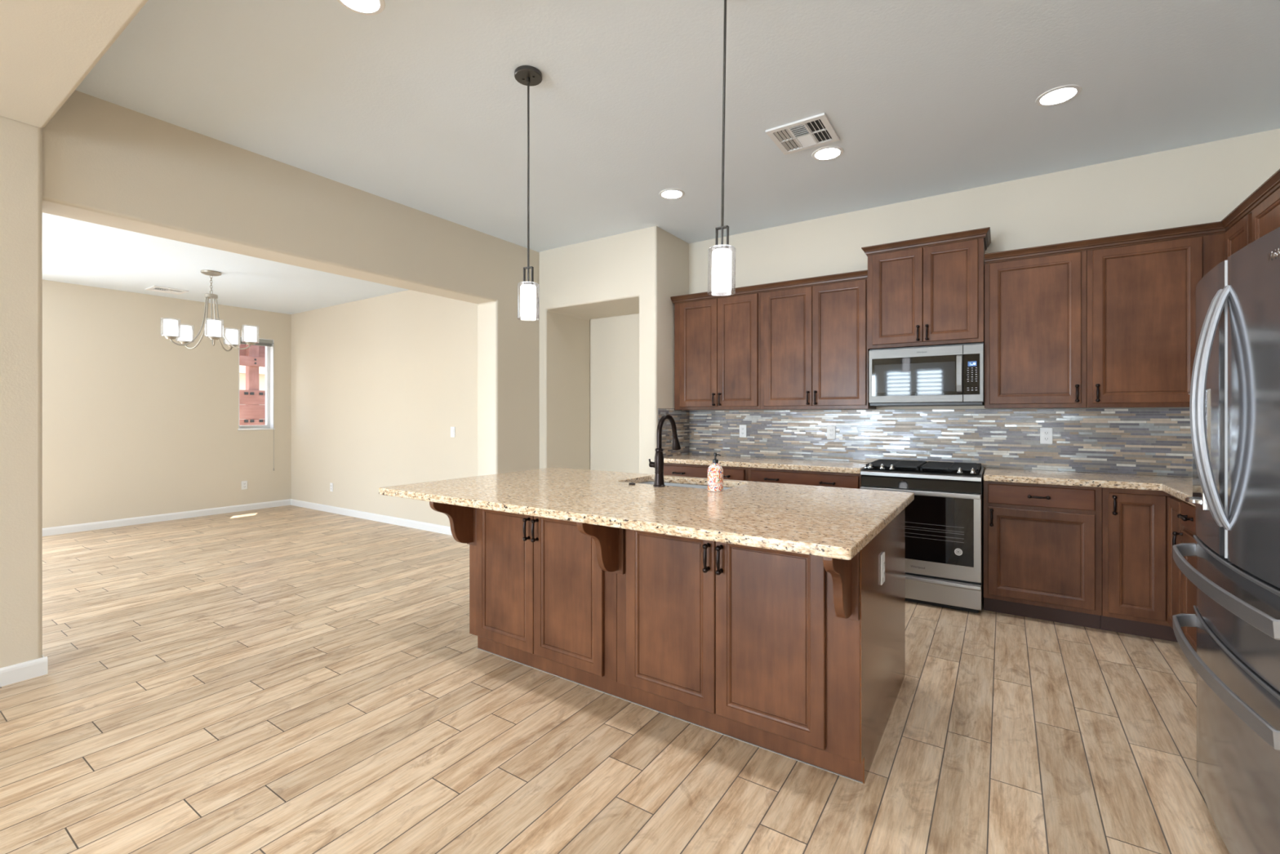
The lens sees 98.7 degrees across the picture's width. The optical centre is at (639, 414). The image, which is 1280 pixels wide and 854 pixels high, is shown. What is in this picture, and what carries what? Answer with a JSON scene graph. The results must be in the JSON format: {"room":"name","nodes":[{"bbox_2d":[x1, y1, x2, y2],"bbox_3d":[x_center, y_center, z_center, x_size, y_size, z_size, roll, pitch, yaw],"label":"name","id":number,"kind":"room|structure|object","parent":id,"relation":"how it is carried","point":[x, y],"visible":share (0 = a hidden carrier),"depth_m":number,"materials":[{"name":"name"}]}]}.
{"room":"kitchen","nodes":[
{"label":"kitchen","id":0,"kind":"room"},
{"bbox_2d":[0,115,42,667],"bbox_3d":[-5.082,-0.240,0.102,0.352,3.150,6.761,0,0,33],"label":"wall pillar","id":1,"kind":"structure","parent":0,"point":[20,143],"depth_m":2.76,"materials":[{"name":"paint"}]},
{"bbox_2d":[0,656,48,686],"bbox_3d":[-4.925,1.291,0.007,0.014,0.088,6.775,0,0,33],"label":"baseboard","id":2,"kind":"structure","parent":1,"relation":"attached to","point":[20,672],"depth_m":2.76,"materials":[{"name":"white wood"}]},
{"bbox_2d":[0,0,148,128],"bbox_3d":[-2.620,-1.640,-1.524,5.548,0.350,6.767,0,0,33],"label":"ceiling","id":3,"kind":"structure","parent":0,"point":[48,48],"depth_m":2.19,"materials":[{"name":"paint"}]},
{"bbox_2d":[42,280,290,528],"bbox_3d":[-6.876,-0.165,5.720,0.170,3.000,6.350,0,0,33],"label":"wall","id":4,"kind":"structure","parent":0,"point":[136,422],"depth_m":6.75,"materials":[{"name":"paint"}]},
{"bbox_2d":[42,498,290,536],"bbox_3d":[-5.977,1.291,6.913,0.014,0.088,2.933,0,0,33],"label":"baseboard","id":5,"kind":"structure","parent":4,"relation":"attached to","point":[179,515],"depth_m":6.84,"materials":[{"name":"white wood"}]},
{"bbox_2d":[241,480,247,489],"bbox_3d":[-5.500,0.979,7.636,0.009,0.116,0.072,0,0,33],"label":"wall outlet","id":6,"kind":"object","parent":4,"relation":"attached to","point":[244,483],"visible":1,"depth_m":7.63,"materials":[{"name":"white plastic"}]},
{"bbox_2d":[239,346,270,428],"bbox_3d":[-5.529,-0.445,7.837,0.060,1.280,0.436,0,0,33],"label":"window","id":7,"kind":"structure","parent":4,"relation":"in","point":[267,348],"depth_m":7.98,"materials":[{"name":"white"}]},
{"bbox_2d":[240,337,274,471],"bbox_3d":[-5.435,-0.133,7.784,0.096,1.884,0.427,0,0,33],"label":"window blind","id":8,"kind":"object","parent":7,"relation":"attached to","point":[268,343],"visible":0.84,"depth_m":7.92,"materials":[{"name":"grey"}]},
{"bbox_2d":[238,336,273,428],"bbox_3d":[-5.462,-0.446,7.793,0.101,1.281,0.438,0,0,33],"label":"trim","id":9,"kind":"structure","parent":4,"relation":"attached to","point":[272,347],"depth_m":7.96,"materials":[{"name":"white"}]},
{"bbox_2d":[237,427,275,430],"bbox_3d":[-5.458,0.206,7.789,0.112,0.022,0.458,0,0,33],"label":"trim","id":10,"kind":"structure","parent":4,"relation":"attached to","point":[265,428],"depth_m":7.75,"materials":[{"name":"white"}]},
{"bbox_2d":[42,212,408,314],"bbox_3d":[-5.045,-1.575,4.378,4.366,0.180,6.133,0,0,33],"label":"ceiling","id":11,"kind":"structure","parent":0,"point":[75,251],"depth_m":5.69,"materials":[{"name":"paint"}]},
{"bbox_2d":[145,285,188,294],"bbox_3d":[-5.622,-1.478,6.526,0.320,0.014,0.320,0,0,33],"label":"ceiling vent","id":12,"kind":"object","parent":11,"relation":"in","point":[154,288],"visible":1,"depth_m":6.50,"materials":[{"name":"white"}]},
{"bbox_2d":[160,269,258,351],"bbox_3d":[-4.470,-1.088,5.687,0.798,0.795,0.778,0,0,33],"label":"chandelier","id":13,"kind":"object","parent":11,"relation":"hanging from","point":[171,331],"visible":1,"depth_m":5.72,"materials":[{"name":"white glass"}]},
{"bbox_2d":[42,90,538,475],"bbox_3d":[-1.988,-0.240,4.779,0.290,3.150,4.523,0,0,33],"label":"wall","id":14,"kind":"structure","parent":0,"point":[106,163],"depth_m":3.88,"materials":[{"name":"paint"}]},
{"bbox_2d":[290,289,477,526],"bbox_3d":[-3.293,-0.165,7.025,4.366,3.000,0.217,0,0,33],"label":"wall","id":15,"kind":"structure","parent":0,"point":[380,385],"depth_m":6.84,"materials":[{"name":"paint"}]},
{"bbox_2d":[329,482,333,491],"bbox_3d":[-4.212,0.990,7.497,0.072,0.116,0.009,0,0,33],"label":"wall outlet","id":16,"kind":"object","parent":15,"relation":"attached to","point":[331,483],"visible":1,"depth_m":7.50,"materials":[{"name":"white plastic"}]},
{"bbox_2d":[290,498,452,535],"bbox_3d":[-3.357,1.291,6.929,4.366,0.088,0.014,0,0,33],"label":"baseboard","id":17,"kind":"structure","parent":15,"relation":"attached to","point":[361,514],"depth_m":6.88,"materials":[{"name":"white wood"}]},
{"bbox_2d":[450,426,454,437],"bbox_3d":[-2.075,0.191,6.082,0.072,0.116,0.010,0,0,33],"label":"light switch","id":18,"kind":"object","parent":15,"relation":"attached to","point":[452,428],"visible":1,"depth_m":6.08,"materials":[{"name":"white plastic"}]},
{"bbox_2d":[538,226,688,474],"bbox_3d":[-0.263,-0.235,5.780,1.482,3.140,0.750,0,0,33],"label":"wall","id":19,"kind":"structure","parent":0,"point":[639,271],"depth_m":5.54,"materials":[{"name":"paint"}]},
{"bbox_2d":[657,408,689,457],"bbox_3d":[0.334,0.168,5.331,0.008,0.460,0.600,0,0,33],"label":"backsplash","id":20,"kind":"structure","parent":19,"relation":"attached to","point":[681,417],"depth_m":5.36,"materials":[{"name":"tile"}]},
{"bbox_2d":[589,313,639,473],"bbox_3d":[-0.028,-0.235,6.135,1.482,3.140,0.098,0,0,33],"label":"wall","id":21,"kind":"structure","parent":0,"point":[614,341],"depth_m":6.25,"materials":[{"name":"paint"}]},
{"bbox_2d":[0,505,1230,853],"bbox_3d":[-3.434,1.335,1.649,10.570,0.001,11.160,0,0,33],"label":"floor","id":22,"kind":"structure","parent":0,"point":[959,824],"depth_m":2.32,"materials":[{"name":"brown wood"}]},
{"bbox_2d":[469,507,617,681],"bbox_3d":[-0.398,0.837,3.028,1.025,0.796,0.619,0,0,33],"label":"base cabinet","id":23,"kind":"object","parent":22,"relation":"on","point":[538,585],"visible":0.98,"depth_m":2.77,"materials":[{"name":"brown wood"}]},
{"bbox_2d":[429,501,475,545],"bbox_3d":[-1.007,0.583,2.963,0.078,0.288,0.278,0,0,33],"label":"corbel","id":24,"kind":"object","parent":23,"relation":"attached to","point":[462,519],"visible":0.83,"depth_m":2.98,"materials":[{"name":"brown wood"}]},
{"bbox_2d":[476,647,862,783],"bbox_3d":[-0.062,1.334,2.565,2.085,0.002,0.005,0,0,33],"label":"caulk line","id":25,"kind":"object","parent":22,"relation":"on","point":[477,647],"visible":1,"depth_m":2.38,"materials":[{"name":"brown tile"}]},
{"bbox_2d":[477,635,862,782],"bbox_3d":[0.206,1.285,2.967,2.084,0.100,0.960,0,0,33],"label":"plinth","id":26,"kind":"object","parent":22,"relation":"on","point":[852,769],"visible":0.29,"depth_m":2.38,"materials":[{"name":"brown wood"}]},
{"bbox_2d":[663,462,747,480],"bbox_3d":[0.688,0.889,5.078,0.862,0.892,0.627,0,0,33],"label":"base cabinet","id":27,"kind":"object","parent":22,"relation":"on","point":[730,473],"visible":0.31,"depth_m":4.86,"materials":[{"name":"brown wood"}]},
{"bbox_2d":[663,453,870,473],"bbox_3d":[1.071,0.421,4.840,1.776,0.042,0.603,0,0,33],"label":"countertop","id":28,"kind":"structure","parent":27,"relation":"on","point":[834,466],"depth_m":4.62,"materials":[{"name":"beige stone"}]},
{"bbox_2d":[617,528,860,762],"bbox_3d":[0.475,0.837,2.450,1.064,0.796,0.619,0,0,33],"label":"base cabinet","id":29,"kind":"object","parent":22,"relation":"on","point":[753,637],"visible":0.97,"depth_m":2.18,"materials":[{"name":"brown wood"}]},
{"bbox_2d":[577,522,625,574],"bbox_3d":[-0.177,0.583,2.415,0.078,0.288,0.278,0,0,33],"label":"corbel","id":30,"kind":"object","parent":29,"relation":"attached to","point":[610,542],"visible":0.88,"depth_m":2.44,"materials":[{"name":"brown wood"}]},
{"bbox_2d":[822,551,859,621],"bbox_3d":[0.670,0.583,1.854,0.078,0.288,0.278,0,0,33],"label":"corbel","id":31,"kind":"object","parent":29,"relation":"attached to","point":[845,574],"visible":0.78,"depth_m":1.88,"materials":[{"name":"brown wood"}]},
{"bbox_2d":[860,508,905,783],"bbox_3d":[1.068,0.887,2.378,0.004,0.896,1.035,0,0,33],"label":"island end panel","id":32,"kind":"object","parent":29,"relation":"attached to","point":[882,607],"visible":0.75,"depth_m":2.25,"materials":[{"name":"brown wood"}]},
{"bbox_2d":[880,551,884,585],"bbox_3d":[1.005,0.635,2.269,0.009,0.122,0.072,0,0,33],"label":"wall outlet","id":33,"kind":"object","parent":29,"relation":"attached to","point":[882,555],"visible":1,"depth_m":2.26,"materials":[{"name":"white plastic"}]},
{"bbox_2d":[747,467,862,488],"bbox_3d":[1.425,0.889,4.590,0.905,0.892,0.627,0,0,33],"label":"base cabinet","id":34,"kind":"object","parent":22,"relation":"on","point":[845,480],"visible":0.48,"depth_m":4.34,"materials":[{"name":"brown wood"}]},
{"bbox_2d":[860,459,984,613],"bbox_3d":[2.113,0.848,4.099,0.758,0.974,0.681,0,0,33],"label":"range","id":35,"kind":"object","parent":22,"relation":"on","point":[944,518],"visible":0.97,"depth_m":3.78,"materials":[{"name":"silver metal"}]},
{"bbox_2d":[860,466,984,481],"bbox_3d":[2.123,0.419,4.114,0.758,0.048,0.645,0,0,33],"label":"cooktop","id":36,"kind":"object","parent":35,"relation":"in","point":[925,473],"depth_m":3.88,"materials":[{"name":"black glass"}]},
{"bbox_2d":[983,480,1102,629],"bbox_3d":[2.710,0.889,3.740,0.615,0.892,0.627,0,0,33],"label":"base cabinet","id":37,"kind":"object","parent":22,"relation":"on","point":[1042,543],"visible":0.99,"depth_m":3.51,"materials":[{"name":"brown wood"}]},
{"bbox_2d":[1100,487,1185,642],"bbox_3d":[3.282,0.889,3.211,0.920,0.892,0.877,0,0,33],"label":"base cabinet","id":38,"kind":"object","parent":22,"relation":"on","point":[1141,578],"visible":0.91,"depth_m":3.26,"materials":[{"name":"brown wood"}]},
{"bbox_2d":[983,467,1195,506],"bbox_3d":[2.703,0.421,2.893,1.540,0.042,2.048,0,0,33],"label":"countertop","id":39,"kind":"structure","parent":38,"relation":"on","point":[1180,487],"depth_m":3.47,"materials":[{"name":"beige stone"}]},
{"bbox_2d":[1172,501,1196,652],"bbox_3d":[2.976,0.889,2.525,0.674,0.892,0.600,0,0,33],"label":"base cabinet","id":40,"kind":"object","parent":22,"relation":"on","point":[1188,516],"visible":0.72,"depth_m":2.82,"materials":[{"name":"brown wood"}]},
{"bbox_2d":[1172,226,1279,853],"bbox_3d":[2.066,0.435,1.427,0.898,1.800,0.940,0,0,33],"label":"fridge","id":41,"kind":"object","parent":22,"relation":"on","point":[1234,402],"visible":1,"depth_m":1.54,"materials":[{"name":"grey metal"}]},
{"bbox_3d":[0.349,0.837,3.191,2.091,0.796,0.473,0,0,33],"label":"cabinet","id":42,"kind":"object","parent":22,"relation":"on","visible":0},
{"bbox_2d":[378,466,914,559],"bbox_3d":[-0.014,0.419,2.919,2.484,0.038,1.413,0,0,33],"label":"countertop","id":43,"kind":"structure","parent":42,"relation":"on","point":[829,522],"depth_m":2.48,"materials":[{"name":"beige stone"}]},
{"bbox_2d":[648,413,680,487],"bbox_3d":[0.140,0.198,3.161,0.113,0.404,0.255,0,0,33],"label":"faucet","id":44,"kind":"object","parent":43,"relation":"on","point":[658,464],"visible":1,"depth_m":3.06,"materials":[{"name":"black metal"}]},
{"bbox_2d":[639,480,732,489],"bbox_3d":[0.251,0.535,3.269,0.744,0.192,0.400,0,0,33],"label":"undermount sink","id":45,"kind":"object","parent":43,"relation":"in","point":[650,482],"visible":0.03,"depth_m":3.48,"materials":[{"name":"silver metal"}]},
{"bbox_2d":[707,452,723,491],"bbox_3d":[0.396,0.300,2.885,0.082,0.200,0.082,0,0,33],"label":"soap dispenser","id":46,"kind":"object","parent":43,"relation":"on","point":[715,471],"visible":1,"depth_m":2.85,"materials":[{"name":"multicoloured plastic"}]},
{"bbox_2d":[75,0,1279,252],"bbox_3d":[0.443,-1.778,3.134,5.580,0.075,4.383,0,0,33],"label":"ceiling","id":47,"kind":"structure","parent":0,"point":[421,105],"depth_m":2.94,"materials":[{"name":"paint"}]},
{"bbox_2d":[337,0,385,15],"bbox_3d":[-1.173,-1.737,2.290,0.202,0.006,0.202,0,0,33],"label":"recessed light","id":48,"kind":"object","parent":47,"relation":"in","point":[367,7],"visible":1,"depth_m":2.33,"materials":[{"name":"white plastic"}]},
{"bbox_2d":[514,65,542,318],"bbox_3d":[-0.570,-1.114,2.803,0.140,1.252,0.140,0,0,22],"label":"pendant light","id":49,"kind":"object","parent":47,"relation":"hanging from","point":[526,75],"visible":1,"depth_m":2.79,"materials":[{"name":"white glass"}]},
{"bbox_2d":[658,188,684,199],"bbox_3d":[0.251,-1.737,4.326,0.202,0.006,0.202,0,0,33],"label":"recessed light","id":50,"kind":"object","parent":47,"relation":"in","point":[669,193],"visible":1,"depth_m":4.32,"materials":[{"name":"white plastic"}]},
{"bbox_2d":[707,0,736,292],"bbox_3d":[0.335,-1.114,2.201,0.140,1.252,0.140,1,1,33],"label":"pendant light","id":51,"kind":"object","parent":47,"relation":"hanging from","point":[721,257],"visible":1,"depth_m":2.19,"materials":[{"name":"white glass"}]},
{"bbox_2d":[765,112,839,155],"bbox_3d":[1.013,-1.733,3.410,0.355,0.014,0.355,0,0,33],"label":"ceiling vent","id":52,"kind":"object","parent":47,"relation":"in","point":[815,131],"visible":1,"depth_m":3.39,"materials":[{"name":"white metal"}]},
{"bbox_2d":[811,146,844,160],"bbox_3d":[1.248,-1.737,3.655,0.202,0.006,0.202,0,0,33],"label":"recessed light","id":53,"kind":"object","parent":47,"relation":"in","point":[828,153],"visible":1,"depth_m":3.65,"materials":[{"name":"white plastic"}]},
{"bbox_2d":[1035,84,1081,106],"bbox_3d":[2.280,-1.737,2.995,0.202,0.006,0.202,0,0,33],"label":"recessed light","id":54,"kind":"object","parent":47,"relation":"in","point":[1060,95],"visible":1,"depth_m":2.99,"materials":[{"name":"white"}]},
{"bbox_2d":[688,128,1279,476],"bbox_3d":[2.315,-0.235,4.511,4.218,3.140,0.220,0,0,33],"label":"wall","id":55,"kind":"structure","parent":0,"point":[1199,184],"depth_m":4.00,"materials":[{"name":"paint"}]},
{"bbox_2d":[674,292,763,409],"bbox_3d":[0.769,-0.566,5.168,0.868,1.038,0.387,0,0,33],"label":"upper cabinet","id":56,"kind":"object","parent":55,"relation":"attached to","point":[717,340],"visible":0.98,"depth_m":5.01,"materials":[{"name":"brown wood"}]},
{"bbox_2d":[760,279,875,409],"bbox_3d":[1.502,-0.566,4.683,0.888,1.038,0.387,0,0,33],"label":"upper cabinet","id":57,"kind":"object","parent":55,"relation":"attached to","point":[815,351],"visible":1,"depth_m":4.54,"materials":[{"name":"brown wood"}]},
{"bbox_2d":[670,270,867,303],"bbox_3d":[1.067,-1.102,4.847,1.794,0.062,0.138,0,0,33],"label":"crown molding","id":58,"kind":"structure","parent":57,"relation":"attached to","point":[863,274],"depth_m":4.71,"materials":[{"name":"brown wood"}]},
{"bbox_2d":[867,238,985,349],"bbox_3d":[2.185,-0.890,4.210,0.770,0.750,0.422,0,0,33],"label":"upper cabinet","id":59,"kind":"object","parent":55,"relation":"attached to","point":[931,295],"visible":1,"depth_m":4.05,"materials":[{"name":"brown wood"}]},
{"bbox_2d":[861,226,991,256],"bbox_3d":[2.189,-1.275,4.215,0.847,0.060,0.394,0,0,33],"label":"crown molding","id":60,"kind":"structure","parent":59,"relation":"attached to","point":[984,233],"depth_m":4.04,"materials":[{"name":"brown wood"}]},
{"bbox_2d":[868,342,984,406],"bbox_3d":[2.185,-0.288,4.195,0.754,0.440,0.443,0,0,33],"label":"microwave","id":61,"kind":"object","parent":59,"relation":"attached to","point":[947,375],"visible":1,"depth_m":4.03,"materials":[{"name":"silver metal"}]},
{"bbox_2d":[688,407,1192,476],"bbox_3d":[2.205,0.177,4.447,4.085,0.444,0.008,0,0,33],"label":"backsplash","id":62,"kind":"structure","parent":55,"relation":"attached to","point":[1136,441],"depth_m":4.24,"materials":[{"name":"tile"}]},
{"bbox_2d":[739,424,746,436],"bbox_3d":[0.983,0.155,5.245,0.072,0.116,0.009,0,0,33],"label":"wall outlet","id":63,"kind":"object","parent":62,"relation":"attached to","point":[743,428],"visible":1,"depth_m":5.24,"materials":[{"name":"white plastic"}]},
{"bbox_2d":[826,426,835,439],"bbox_3d":[1.668,0.155,4.791,0.072,0.116,0.009,0,0,33],"label":"wall outlet","id":64,"kind":"object","parent":62,"relation":"attached to","point":[831,430],"visible":1,"depth_m":4.79,"materials":[{"name":"white plastic"}]},
{"bbox_2d":[1040,427,1052,444],"bbox_3d":[2.928,0.152,3.958,0.072,0.116,0.009,0,0,33],"label":"wall outlet","id":65,"kind":"object","parent":62,"relation":"attached to","point":[1046,433],"visible":1,"depth_m":3.96,"materials":[{"name":"white plastic"}]},
{"bbox_2d":[1043,431,1048,435],"bbox_3d":[2.927,0.131,3.955,0.032,0.028,0.003,0,0,33],"label":"receptacle","id":66,"kind":"object","parent":65,"relation":"attached to","point":[1045,433],"depth_m":3.95,"materials":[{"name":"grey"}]},
{"bbox_2d":[1043,436,1048,440],"bbox_3d":[2.927,0.173,3.955,0.032,0.028,0.003,0,0,33],"label":"receptacle","id":67,"kind":"object","parent":65,"relation":"attached to","point":[1045,438],"depth_m":3.95,"materials":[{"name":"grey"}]},
{"bbox_2d":[984,250,1086,408],"bbox_3d":[2.755,-0.566,3.854,0.565,1.038,0.387,0,0,33],"label":"upper cabinet","id":68,"kind":"object","parent":55,"relation":"attached to","point":[1035,308],"visible":1,"depth_m":3.72,"materials":[{"name":"brown wood"}]},
{"bbox_2d":[1083,232,1224,408],"bbox_3d":[3.397,-0.566,3.429,0.972,1.038,0.387,0,0,33],"label":"upper cabinet","id":69,"kind":"object","parent":55,"relation":"attached to","point":[1141,298],"visible":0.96,"depth_m":3.42,"materials":[{"name":"brown wood"}]},
{"bbox_3d":[0.920,-0.235,-1.310,0.120,3.140,11.030,0,0,33],"label":"wall","id":70,"kind":"structure","parent":0,"visible":0},
{"bbox_2d":[1224,213,1251,260],"bbox_3d":[3.452,-0.566,2.980,0.387,1.038,0.415,0,0,33],"label":"upper cabinet","id":71,"kind":"object","parent":70,"relation":"attached to","point":[1239,235],"visible":0.06,"depth_m":3.04,"materials":[{"name":"brown wood"}]},
{"bbox_2d":[1251,188,1279,242],"bbox_3d":[3.077,-0.566,2.413,0.387,1.038,0.940,0,0,33],"label":"upper cabinet","id":72,"kind":"object","parent":70,"relation":"attached to","point":[1265,217],"visible":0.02,"depth_m":2.72,"materials":[{"name":"brown wood"}]},
{"bbox_2d":[984,168,1279,263],"bbox_3d":[2.574,-1.102,2.996,1.210,0.062,1.358,0,0,33],"label":"crown molding","id":73,"kind":"structure","parent":72,"relation":"attached to","point":[1272,184],"depth_m":3.39,"materials":[{"name":"brown wood"}]},
{"label":"outside","id":74,"kind":"structure","parent":0,"visible":0},
{"bbox_3d":[-11.555,1.510,12.443,14.994,0.250,24.000,0,0,33],"label":"ground","id":75,"kind":"structure","parent":74,"visible":0},
{"bbox_2d":[239,343,265,425],"bbox_3d":[-6.168,-0.115,9.214,0.963,3.000,3.500,0,0,33],"label":"pergola","id":76,"kind":"object","parent":75,"relation":"on","point":[253,357],"visible":0.06,"depth_m":9.23,"materials":[{"name":"red wood"}]},
{"bbox_2d":[239,365,265,419],"bbox_3d":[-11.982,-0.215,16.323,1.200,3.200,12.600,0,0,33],"label":"house","id":77,"kind":"structure","parent":75,"relation":"on","point":[242,368],"depth_m":16.33,"materials":[{"name":"paint"}]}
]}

